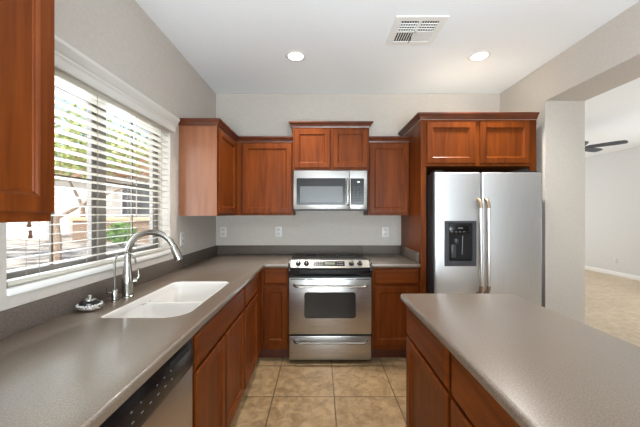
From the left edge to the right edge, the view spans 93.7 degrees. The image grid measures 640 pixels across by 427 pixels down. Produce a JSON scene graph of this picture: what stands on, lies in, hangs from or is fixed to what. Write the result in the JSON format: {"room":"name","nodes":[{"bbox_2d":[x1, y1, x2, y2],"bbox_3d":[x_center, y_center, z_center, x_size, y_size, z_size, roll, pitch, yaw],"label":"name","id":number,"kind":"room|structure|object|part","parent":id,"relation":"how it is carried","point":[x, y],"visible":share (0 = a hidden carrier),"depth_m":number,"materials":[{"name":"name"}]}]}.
{"room":"kitchen","nodes":[
{"label":"kitchen","id":0,"kind":"room"},
{"bbox_2d":[0,0,215,310],"bbox_3d":[-1.260,0.003,-0.265,0.150,2.735,7.670,0,0,0],"label":"wall","id":1,"kind":"structure","parent":0,"point":[119,36],"depth_m":2.02,"materials":[{"name":"paint"}]},
{"bbox_2d":[0,0,54,222],"bbox_3d":[-1.006,-0.382,0.513,0.357,0.814,0.982,0,0,0],"label":"upper cabinet","id":2,"kind":"object","parent":1,"relation":"attached to","point":[27,27],"visible":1,"depth_m":0.88,"materials":[{"name":"brown wood"}]},
{"bbox_2d":[7,83,157,279],"bbox_3d":[-1.305,-0.188,1.753,0.050,1.003,1.236,0,0,0],"label":"window","id":3,"kind":"structure","parent":1,"relation":"in","point":[90,202],"depth_m":1.74,"materials":[{"name":"grey"}]},
{"bbox_3d":[-1.309,-0.188,1.452,0.026,0.933,0.565,0,0,0],"label":"sash","id":4,"kind":"part","parent":3,"relation":"part of","materials":[{"name":"grey"}]},
{"bbox_2d":[7,35,179,286],"bbox_3d":[-1.188,-0.241,1.750,0.115,1.042,1.333,0,0,0],"label":"window blind","id":5,"kind":"object","parent":3,"relation":"attached to","point":[88,80],"visible":0.7,"depth_m":1.61,"materials":[{"name":"grey plastic"}]},
{"bbox_3d":[-1.188,-0.184,1.270,0.002,0.892,0.002,0,0,0],"label":"ladder cord","id":6,"kind":"part","parent":5,"relation":"part of","materials":[{"name":"white fabric"}]},
{"bbox_3d":[-1.244,-0.184,1.600,0.002,0.892,0.002,0,0,0],"label":"ladder cord","id":7,"kind":"part","parent":5,"relation":"part of","materials":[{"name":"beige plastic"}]},
{"bbox_3d":[-1.215,0.271,1.753,0.052,0.018,1.218,0,0,0],"label":"rail","id":8,"kind":"part","parent":5,"relation":"part of","materials":[{"name":"white plastic"}]},
{"bbox_3d":[-1.188,-0.184,1.600,0.002,0.892,0.002,0,0,0],"label":"ladder cord","id":9,"kind":"part","parent":5,"relation":"part of","materials":[{"name":"white fabric"}]},
{"bbox_3d":[-1.244,-0.184,1.940,0.002,0.892,0.002,0,0,0],"label":"ladder cord","id":10,"kind":"part","parent":5,"relation":"part of","materials":[{"name":"white fabric"}]},
{"bbox_3d":[-1.188,-0.184,1.940,0.002,0.892,0.002,0,0,0],"label":"ladder cord","id":11,"kind":"part","parent":5,"relation":"part of","materials":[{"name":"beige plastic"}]},
{"bbox_3d":[-1.305,-0.188,1.753,0.050,1.003,1.236,0,0,0],"label":"frame","id":12,"kind":"part","parent":3,"relation":"part of","materials":[{"name":"grey plastic"}]},
{"bbox_3d":[-1.297,-0.188,2.054,0.026,0.933,0.565,0,0,0],"label":"sash","id":13,"kind":"part","parent":3,"relation":"part of","materials":[{"name":"grey"}]},
{"bbox_2d":[7,250,170,295],"bbox_3d":[-1.226,0.300,1.753,0.106,0.030,1.237,0,0,0],"label":"trim","id":14,"kind":"structure","parent":1,"relation":"attached to","point":[32,285],"depth_m":1.41,"materials":[{"name":"white paint"}]},
{"bbox_2d":[0,245,361,339],"bbox_3d":[-0.352,0.412,1.720,1.664,0.100,3.399,0,0,0],"label":"backsplash","id":15,"kind":"structure","parent":1,"relation":"attached to","point":[14,320],"depth_m":1.65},
{"bbox_2d":[180,232,184,245],"bbox_3d":[-1.180,0.215,2.576,0.008,0.116,0.074,0,0,0],"label":"wall outlet","id":16,"kind":"object","parent":1,"relation":"attached to","point":[182,234],"visible":1,"depth_m":2.57,"materials":[{"name":"white plastic"}]},
{"bbox_2d":[178,118,238,215],"bbox_3d":[-1.006,-0.385,2.788,0.357,0.809,0.620,0,0,0],"label":"upper cabinet","id":17,"kind":"object","parent":1,"relation":"attached to","point":[207,151],"visible":0.96,"depth_m":2.52,"materials":[{"name":"brown wood"}]},
{"bbox_3d":[-1.025,-0.357,2.518,0.318,0.755,0.003,0,0,0],"label":"panel","id":18,"kind":"part","parent":17,"relation":"part of","materials":[{"name":"brown wood"}]},
{"bbox_3d":[-1.006,-0.762,2.788,0.357,0.054,0.620,0,0,0],"label":"crown molding","id":19,"kind":"part","parent":17,"relation":"part of","materials":[{"name":"brown wood"}]},
{"bbox_3d":[-0.855,-0.361,2.783,0.019,0.719,0.495,0,0,0],"label":"door","id":20,"kind":"part","parent":17,"relation":"part of","materials":[{"name":"brown wood"}]},
{"bbox_2d":[216,94,499,244],"bbox_3d":[0.432,0.003,3.495,3.235,2.735,0.150,0,0,0],"label":"wall","id":21,"kind":"structure","parent":0,"point":[245,114],"depth_m":3.42,"materials":[{"name":"paint"}]},
{"bbox_2d":[220,227,226,236],"bbox_3d":[-1.100,0.210,3.415,0.074,0.116,0.008,0,0,0],"label":"wall outlet","id":22,"kind":"object","parent":21,"relation":"attached to","point":[223,230],"visible":1,"depth_m":3.41,"materials":[{"name":"white plastic"}]},
{"bbox_2d":[236,136,295,214],"bbox_3d":[-0.730,-0.385,3.240,0.908,0.809,0.357,0,0,0],"label":"upper cabinet","id":23,"kind":"object","parent":21,"relation":"attached to","point":[264,164],"visible":0.73,"depth_m":3.09,"materials":[{"name":"brown wood"}]},
{"bbox_3d":[-0.571,-0.762,3.081,0.588,0.054,0.038,0,0,0],"label":"crown molding","id":24,"kind":"part","parent":23,"relation":"part of","materials":[{"name":"brown wood"}]},
{"bbox_2d":[275,227,281,236],"bbox_3d":[-0.471,0.207,3.415,0.074,0.116,0.008,0,0,0],"label":"wall outlet","id":25,"kind":"object","parent":21,"relation":"attached to","point":[278,230],"visible":1,"depth_m":3.41,"materials":[{"name":"white plastic"}]},
{"bbox_2d":[289,121,373,171],"bbox_3d":[0.110,-0.676,3.200,0.846,0.486,0.437,0,0,0],"label":"upper cabinet","id":26,"kind":"object","parent":21,"relation":"attached to","point":[317,145],"visible":0.96,"depth_m":3.01,"materials":[{"name":"brown wood"}]},
{"bbox_3d":[-0.078,-0.651,3.010,0.356,0.386,0.019,0,0,0],"label":"door","id":27,"kind":"part","parent":26,"relation":"part of","materials":[{"name":"brown wood"}]},
{"bbox_2d":[294,171,366,210],"bbox_3d":[0.105,-0.230,3.182,0.734,0.399,0.475,0,0,0],"label":"microwave","id":28,"kind":"object","parent":26,"relation":"attached to","point":[313,190],"visible":1,"depth_m":2.98,"materials":[{"name":"silver metal"}]},
{"bbox_3d":[0.011,-0.218,2.984,0.489,0.267,0.004,0,0,0],"label":"door glass","id":29,"kind":"part","parent":28,"relation":"part of","materials":[{"name":"black glass"}]},
{"bbox_3d":[0.275,-0.215,2.967,0.023,0.279,0.046,0,0,0],"label":"handle","id":30,"kind":"part","parent":28,"relation":"part of","materials":[{"name":"silver metal"}]},
{"bbox_3d":[0.384,-0.235,3.001,0.176,0.386,0.031,0,0,0],"label":"control frame","id":31,"kind":"part","parent":28,"relation":"part of","materials":[{"name":"metal"}]},
{"bbox_3d":[0.110,-0.892,3.200,0.846,0.054,0.437,0,0,0],"label":"crown molding","id":32,"kind":"part","parent":26,"relation":"part of","materials":[{"name":"brown wood"}]},
{"bbox_3d":[0.303,-0.651,3.010,0.350,0.386,0.019,0,0,0],"label":"door","id":33,"kind":"part","parent":26,"relation":"part of","materials":[{"name":"brown wood"}]},
{"bbox_2d":[382,227,388,236],"bbox_3d":[0.745,0.210,3.415,0.074,0.116,0.008,0,0,0],"label":"wall outlet","id":34,"kind":"object","parent":21,"relation":"attached to","point":[385,230],"visible":1,"depth_m":3.41,"materials":[{"name":"white plastic"}]},
{"bbox_2d":[364,136,410,214],"bbox_3d":[0.710,-0.385,3.240,0.428,0.809,0.357,0,0,0],"label":"upper cabinet","id":35,"kind":"object","parent":21,"relation":"attached to","point":[388,173],"visible":0.87,"depth_m":3.09,"materials":[{"name":"brown wood"}]},
{"bbox_3d":[0.710,-0.762,3.081,0.428,0.054,0.038,0,0,0],"label":"crown molding","id":36,"kind":"part","parent":35,"relation":"part of","materials":[{"name":"brown wood"}]},
{"bbox_2d":[135,0,639,157],"bbox_3d":[2.658,-1.440,2.525,7.985,0.150,13.250,0,0,0],"label":"ceiling","id":37,"kind":"structure","parent":0,"point":[236,46],"depth_m":2.42,"materials":[{"name":"paint"}]},
{"bbox_2d":[285,50,305,61],"bbox_3d":[-0.210,-1.361,2.600,0.184,0.006,0.184,0,0,0],"label":"recessed light","id":38,"kind":"object","parent":37,"relation":"in","point":[294,55],"visible":1,"depth_m":2.58,"materials":[{"name":"white glass"}]},
{"bbox_2d":[386,16,448,44],"bbox_3d":[0.710,-1.357,2.243,0.364,0.015,0.346,0,0,0],"label":"ceiling vent","id":39,"kind":"object","parent":37,"relation":"in","point":[406,30],"visible":1,"depth_m":2.22,"materials":[{"name":"white metal"}]},
{"bbox_2d":[467,50,490,61],"bbox_3d":[1.380,-1.361,2.600,0.184,0.006,0.184,0,0,0],"label":"recessed light","id":40,"kind":"object","parent":37,"relation":"in","point":[479,55],"visible":1,"depth_m":2.58,"materials":[{"name":"white glass"}]},
{"bbox_2d":[585,140,627,151],"bbox_3d":[4.075,-1.167,4.791,1.077,0.394,1.039,0,0,0],"label":"ceiling fan","id":41,"kind":"object","parent":37,"relation":"hanging from","point":[590,148],"visible":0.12,"depth_m":4.53,"materials":[{"name":"metal"}]},
{"bbox_3d":[4.385,-1.034,4.861,0.470,0.037,0.132,0,0,-20],"label":"blade","id":42,"kind":"part","parent":41,"relation":"part of","materials":[{"name":"wood"}]},
{"bbox_3d":[4.286,-1.034,4.492,0.340,0.037,0.404,0,0,0],"label":"blade","id":43,"kind":"part","parent":41,"relation":"part of","materials":[{"name":"wood"}]},
{"bbox_2d":[230,270,639,426],"bbox_3d":[2.658,1.420,2.525,7.985,0.100,13.250,0,0,0],"label":"floor","id":44,"kind":"structure","parent":0,"point":[279,391],"depth_m":2.40,"materials":[{"name":"beige tile"}]},
{"bbox_2d":[99,337,193,426],"bbox_3d":[-0.853,0.939,0.942,0.663,0.862,0.627,0,0,0],"label":"dishwasher","id":45,"kind":"object","parent":44,"relation":"on","point":[165,399],"visible":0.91,"depth_m":1.02,"materials":[{"name":"silver metal"}]},
{"bbox_3d":[-0.538,0.942,0.937,0.022,0.627,0.612,0,0,0],"label":"door","id":46,"kind":"part","parent":45,"relation":"part of","materials":[{"name":"metal"}]},
{"bbox_2d":[143,288,243,426],"bbox_3d":[-0.855,0.935,1.681,0.658,0.868,0.838,0,0,0],"label":"base cabinet","id":47,"kind":"object","parent":44,"relation":"on","point":[218,346],"visible":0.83,"depth_m":1.61,"materials":[{"name":"brown wood"}]},
{"bbox_3d":[-0.535,0.963,1.476,0.019,0.565,0.392,0,0,0],"label":"door","id":48,"kind":"part","parent":47,"relation":"part of","materials":[{"name":"brown wood"}]},
{"bbox_3d":[-0.535,0.593,1.683,0.019,0.145,0.805,0,0,0],"label":"false drawer","id":49,"kind":"part","parent":47,"relation":"part of","materials":[{"name":"brown wood"}]},
{"bbox_3d":[-0.535,0.963,1.887,0.019,0.565,0.395,0,0,0],"label":"door","id":50,"kind":"part","parent":47,"relation":"part of","materials":[{"name":"brown wood"}]},
{"bbox_2d":[242,271,260,389],"bbox_3d":[-0.855,0.935,2.447,0.658,0.868,0.692,0,0,0],"label":"base cabinet","id":51,"kind":"object","parent":44,"relation":"on","point":[252,289],"visible":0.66,"depth_m":2.36,"materials":[{"name":"brown wood"}]},
{"bbox_3d":[-0.535,0.593,2.339,0.019,0.145,0.442,0,0,0],"label":"drawer","id":52,"kind":"part","parent":51,"relation":"part of","materials":[{"name":"brown wood"}]},
{"bbox_3d":[-0.535,0.963,2.339,0.019,0.565,0.442,0,0,0],"label":"door","id":53,"kind":"part","parent":51,"relation":"part of","materials":[{"name":"brown wood"}]},
{"bbox_2d":[258,268,289,356],"bbox_3d":[-0.738,0.935,3.098,0.892,0.868,0.643,0,0,0],"label":"base cabinet","id":54,"kind":"object","parent":44,"relation":"on","point":[275,334],"visible":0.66,"depth_m":2.79,"materials":[{"name":"brown wood"}]},
{"bbox_2d":[0,245,361,426],"bbox_3d":[-0.352,0.431,1.720,1.664,0.138,3.399,0,0,0],"label":"countertop","id":55,"kind":"structure","parent":54,"relation":"on","point":[61,365],"depth_m":1.11,"materials":[{"name":"grey stone"}]},
{"bbox_2d":[76,295,102,311],"bbox_3d":[-1.105,0.426,1.440,0.106,0.072,0.105,0,0,0],"label":"strainer","id":56,"kind":"object","parent":55,"relation":"on","point":[89,304],"visible":1,"depth_m":1.41,"materials":[{"name":"silver metal"}]},
{"bbox_3d":[-1.105,0.403,1.440,0.050,0.026,0.050,0,0,0],"label":"knob","id":57,"kind":"part","parent":56,"relation":"part of","materials":[{"name":"silver metal"}]},
{"bbox_3d":[-1.105,0.447,1.440,0.105,0.030,0.105,0,0,0],"label":"bowl","id":58,"kind":"part","parent":56,"relation":"part of","materials":[{"name":"silver metal"}]},
{"bbox_2d":[106,252,136,301],"bbox_3d":[-1.053,0.332,1.596,0.138,0.260,0.047,0,0,-24],"label":"water tap","id":59,"kind":"object","parent":55,"relation":"on","point":[114,292],"visible":1,"depth_m":1.58,"materials":[{"name":"silver metal"}]},
{"bbox_3d":[-1.036,0.302,1.595,0.110,0.200,0.010,0,0,-12],"label":"spout","id":60,"kind":"part","parent":59,"relation":"part of","materials":[{"name":"silver metal"}]},
{"bbox_2d":[121,229,183,297],"bbox_3d":[-0.941,0.275,1.692,0.322,0.373,0.064,0,0,-11],"label":"kitchen faucet","id":61,"kind":"object","parent":55,"relation":"on","point":[127,282],"visible":1,"depth_m":1.66,"materials":[{"name":"silver metal"}]},
{"bbox_3d":[-1.029,0.344,1.693,0.025,0.074,0.016,0,0,-35],"label":"lever","id":62,"kind":"part","parent":61,"relation":"part of","materials":[{"name":"silver metal"}]},
{"bbox_3d":[-0.952,0.183,1.685,0.268,0.188,0.033,0,0,-10],"label":"spout","id":63,"kind":"part","parent":61,"relation":"part of","materials":[{"name":"silver metal"}]},
{"bbox_2d":[115,287,221,317],"bbox_3d":[-0.801,0.590,1.693,0.438,0.180,0.774,0,0,0],"label":"sink","id":64,"kind":"object","parent":55,"relation":"in","point":[177,301],"visible":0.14,"depth_m":1.68,"materials":[{"name":"white ceramic"}]},
{"bbox_3d":[-0.412,0.589,2.785,0.216,0.138,0.019,0,0,0],"label":"drawer","id":65,"kind":"part","parent":54,"relation":"part of","materials":[{"name":"brown wood"}]},
{"bbox_3d":[-0.412,0.950,2.785,0.216,0.540,0.019,0,0,0],"label":"door","id":66,"kind":"part","parent":54,"relation":"part of","materials":[{"name":"brown wood"}]},
{"bbox_2d":[288,253,371,359],"bbox_3d":[0.092,0.900,3.029,0.767,0.940,0.734,0,0,0],"label":"electric range","id":67,"kind":"object","parent":44,"relation":"on","point":[330,293],"visible":1,"depth_m":2.73,"materials":[{"name":"silver metal"}]},
{"bbox_3d":[0.083,0.463,2.772,0.290,0.038,0.037,0,0,0],"label":"display panel","id":68,"kind":"part","parent":67,"relation":"part of","materials":[{"name":"black plastic"}]},
{"bbox_2d":[291,253,367,259],"bbox_3d":[0.092,0.463,3.102,0.765,0.021,0.588,0,0,0],"label":"cooktop","id":69,"kind":"object","parent":67,"relation":"in","point":[297,256],"depth_m":3.15,"materials":[{"name":"black glass"}]},
{"bbox_3d":[0.092,1.225,2.747,0.747,0.218,0.036,0,0,0],"label":"storage drawer","id":70,"kind":"part","parent":67,"relation":"part of","materials":[{"name":"metal"}]},
{"bbox_3d":[0.092,0.842,2.745,0.751,0.513,0.040,0,0,0],"label":"oven door","id":71,"kind":"part","parent":67,"relation":"part of","materials":[{"name":"metal"}]},
{"bbox_3d":[0.095,1.156,2.703,0.684,0.031,0.058,0,0,0],"label":"handle","id":72,"kind":"part","parent":67,"relation":"part of","materials":[{"name":"silver metal"}]},
{"bbox_3d":[0.095,0.649,2.695,0.686,0.033,0.066,0,0,0],"label":"handle","id":73,"kind":"part","parent":67,"relation":"part of","materials":[{"name":"silver metal"}]},
{"bbox_2d":[370,267,418,356],"bbox_3d":[0.703,0.935,3.098,0.442,0.868,0.643,0,0,0],"label":"base cabinet","id":74,"kind":"object","parent":44,"relation":"on","point":[388,334],"visible":0.7,"depth_m":2.79,"materials":[{"name":"brown wood"}]},
{"bbox_2d":[362,245,419,267],"bbox_3d":[0.702,0.431,3.088,0.443,0.138,0.661,0,0,0],"label":"countertop","id":75,"kind":"structure","parent":74,"relation":"on","point":[381,256],"depth_m":3.10,"materials":[{"name":"grey stone"}]},
{"bbox_3d":[0.704,0.589,2.785,0.408,0.138,0.019,0,0,0],"label":"drawer","id":76,"kind":"part","parent":74,"relation":"part of","materials":[{"name":"brown wood"}]},
{"bbox_3d":[0.704,0.950,2.785,0.408,0.540,0.019,0,0,0],"label":"door","id":77,"kind":"part","parent":74,"relation":"part of","materials":[{"name":"brown wood"}]},
{"bbox_2d":[406,307,453,426],"bbox_3d":[0.788,0.935,1.419,0.604,0.868,0.573,0,0,0],"label":"base cabinet","id":78,"kind":"object","parent":44,"relation":"on","point":[429,396],"visible":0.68,"depth_m":1.40,"materials":[{"name":"brown wood"}]},
{"bbox_3d":[0.495,0.596,1.423,0.019,0.168,0.545,0,0,0],"label":"drawer","id":79,"kind":"part","parent":78,"relation":"part of","materials":[{"name":"brown wood"}]},
{"bbox_2d":[401,294,639,426],"bbox_3d":[0.790,0.481,1.021,0.655,0.038,1.442,0,0,0],"label":"countertop","id":80,"kind":"structure","parent":78,"relation":"on","point":[545,367],"depth_m":0.96,"materials":[{"name":"grey stone"}]},
{"bbox_2d":[398,112,539,293],"bbox_3d":[1.436,0.227,3.066,1.098,2.286,0.707,0,0,0],"label":"tall cabinet","id":81,"kind":"object","parent":44,"relation":"on","point":[480,142],"visible":0.77,"depth_m":2.74,"materials":[{"name":"brown wood"}]},
{"bbox_3d":[0.936,0.255,3.084,0.022,2.230,0.669,0,0,0],"label":"panel","id":82,"kind":"part","parent":81,"relation":"part of","materials":[{"name":"brown wood"}]},
{"bbox_3d":[1.197,-0.647,2.740,0.442,0.378,0.019,0,0,0],"label":"door","id":83,"kind":"part","parent":81,"relation":"part of","materials":[{"name":"brown wood"}]},
{"bbox_3d":[1.436,-0.889,3.066,1.098,0.054,0.707,0,0,0],"label":"crown molding","id":84,"kind":"part","parent":81,"relation":"part of","materials":[{"name":"brown wood"}]},
{"bbox_3d":[1.688,-0.647,2.740,0.453,0.378,0.019,0,0,0],"label":"door","id":85,"kind":"part","parent":81,"relation":"part of","materials":[{"name":"brown wood"}]},
{"bbox_2d":[426,171,540,304],"bbox_3d":[1.455,0.495,2.950,0.942,1.740,0.840,0,0,0],"label":"refrigerator","id":86,"kind":"object","parent":44,"relation":"on","point":[483,230],"visible":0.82,"depth_m":2.60,"materials":[{"name":"silver metal"}]},
{"bbox_3d":[1.196,0.469,2.639,0.400,1.653,0.078,0,0,0],"label":"freezer door","id":87,"kind":"part","parent":86,"relation":"part of","materials":[{"name":"metal"}]},
{"bbox_3d":[1.214,0.260,2.595,0.272,0.391,0.014,0,0,0],"label":"dispenser frame","id":88,"kind":"part","parent":86,"relation":"part of","materials":[{"name":"grey"}]},
{"bbox_3d":[1.368,0.660,2.566,0.032,0.092,0.072,0,0,0],"label":"handle","id":89,"kind":"part","parent":86,"relation":"part of","materials":[{"name":"brown"}]},
{"bbox_3d":[1.368,-0.090,2.566,0.032,0.092,0.072,0,0,0],"label":"handle","id":90,"kind":"part","parent":86,"relation":"part of","materials":[{"name":"brown"}]},
{"bbox_3d":[1.368,0.285,2.545,0.028,0.660,0.029,0,0,0],"label":"handle","id":91,"kind":"part","parent":86,"relation":"part of","materials":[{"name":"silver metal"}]},
{"bbox_3d":[1.432,-0.090,2.566,0.032,0.092,0.072,0,0,0],"label":"handle","id":92,"kind":"part","parent":86,"relation":"part of","materials":[{"name":"brown"}]},
{"bbox_3d":[1.432,0.660,2.566,0.032,0.092,0.072,0,0,0],"label":"handle","id":93,"kind":"part","parent":86,"relation":"part of","materials":[{"name":"brown"}]},
{"bbox_3d":[1.432,0.285,2.545,0.028,0.660,0.029,0,0,0],"label":"handle","id":94,"kind":"part","parent":86,"relation":"part of","materials":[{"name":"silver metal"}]},
{"bbox_3d":[1.665,0.469,2.639,0.522,1.653,0.078,0,0,0],"label":"fridge door","id":95,"kind":"part","parent":86,"relation":"part of","materials":[{"name":"metal"}]},
{"bbox_2d":[451,354,519,426],"bbox_3d":[0.788,0.935,0.816,0.604,0.868,0.631,0,0,0],"label":"base cabinet","id":96,"kind":"object","parent":44,"relation":"on","point":[472,405],"visible":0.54,"depth_m":0.96,"materials":[{"name":"brown wood"}]},
{"bbox_3d":[0.495,0.970,0.820,0.019,0.550,0.603,0,0,0],"label":"door","id":97,"kind":"part","parent":96,"relation":"part of","materials":[{"name":"brown wood"}]},
{"bbox_2d":[500,1,639,323],"bbox_3d":[2.230,0.003,2.500,0.360,2.735,13.000,0,0,0],"label":"wall","id":98,"kind":"structure","parent":0,"point":[607,58],"depth_m":2.73,"materials":[{"name":"paint"}]},
{"bbox_2d":[585,146,639,275],"bbox_3d":[6.575,0.003,2.450,0.150,2.735,13.100,0,0,0],"label":"wall","id":99,"kind":"structure","parent":0,"point":[612,179],"depth_m":6.64,"materials":[{"name":"paint"}]},
{"bbox_2d":[585,266,639,280],"bbox_3d":[6.491,1.322,2.545,0.018,0.094,12.890,0,0,0],"label":"baseboard","id":100,"kind":"structure","parent":99,"relation":"attached to","point":[624,275],"depth_m":6.60,"materials":[{"name":"white paint"}]},
{"label":"outside","id":101,"kind":"structure","parent":0,"visible":0},
{"bbox_2d":[7,235,148,269],"bbox_3d":[-30.668,1.620,29.000,58.664,0.200,82.000,0,0,0],"label":"yard","id":102,"kind":"structure","parent":101,"point":[26,251],"depth_m":12.33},
{"bbox_2d":[7,221,48,238],"bbox_3d":[-20.360,0.125,18.289,8.520,2.810,0.424,0,0,6],"label":"wall","id":103,"kind":"structure","parent":102,"relation":"on","point":[11,231],"depth_m":17.80,"materials":[{"name":"white"}]},
{"bbox_2d":[53,96,148,260],"bbox_3d":[-8.746,-1.604,9.935,4.688,6.286,3.366,0,0,0],"label":"tree","id":104,"kind":"object","parent":102,"relation":"on","point":[57,238],"visible":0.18,"depth_m":9.90,"materials":[{"name":"green plant"}]},
{"bbox_2d":[55,144,148,234],"bbox_3d":[-14.600,-1.655,25.250,11.400,6.350,8.700,0,0,0],"label":"house","id":105,"kind":"structure","parent":102,"relation":"on","point":[58,191],"depth_m":21.50,"materials":[{"name":"paint"}]},
{"bbox_3d":[-13.100,-1.030,21.413,2.000,2.200,0.035,0,0,0],"label":"pane","id":106,"kind":"part","parent":105,"relation":"part of","materials":[{"name":"grey"}]},
{"bbox_2d":[55,104,148,216],"bbox_3d":[-13.316,-2.628,17.452,7.448,8.335,4.297,0,0,0],"label":"tree","id":107,"kind":"object","parent":102,"relation":"on","point":[82,210],"visible":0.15,"depth_m":17.24,"materials":[{"name":"green plant"}]},
{"bbox_2d":[69,217,148,241],"bbox_3d":[-9.350,0.870,16.200,7.900,1.320,0.600,0,0,0],"label":"wall","id":108,"kind":"structure","parent":102,"relation":"on","point":[75,227],"depth_m":16.00,"materials":[{"name":"beige brick"}]},
{"bbox_2d":[106,222,138,246],"bbox_3d":[-9.007,0.951,13.624,1.348,1.174,1.323,0,0,0],"label":"shrub","id":109,"kind":"object","parent":102,"relation":"on","point":[119,231],"visible":0.66,"depth_m":13.32,"materials":[{"name":"green plant"}]}
]}

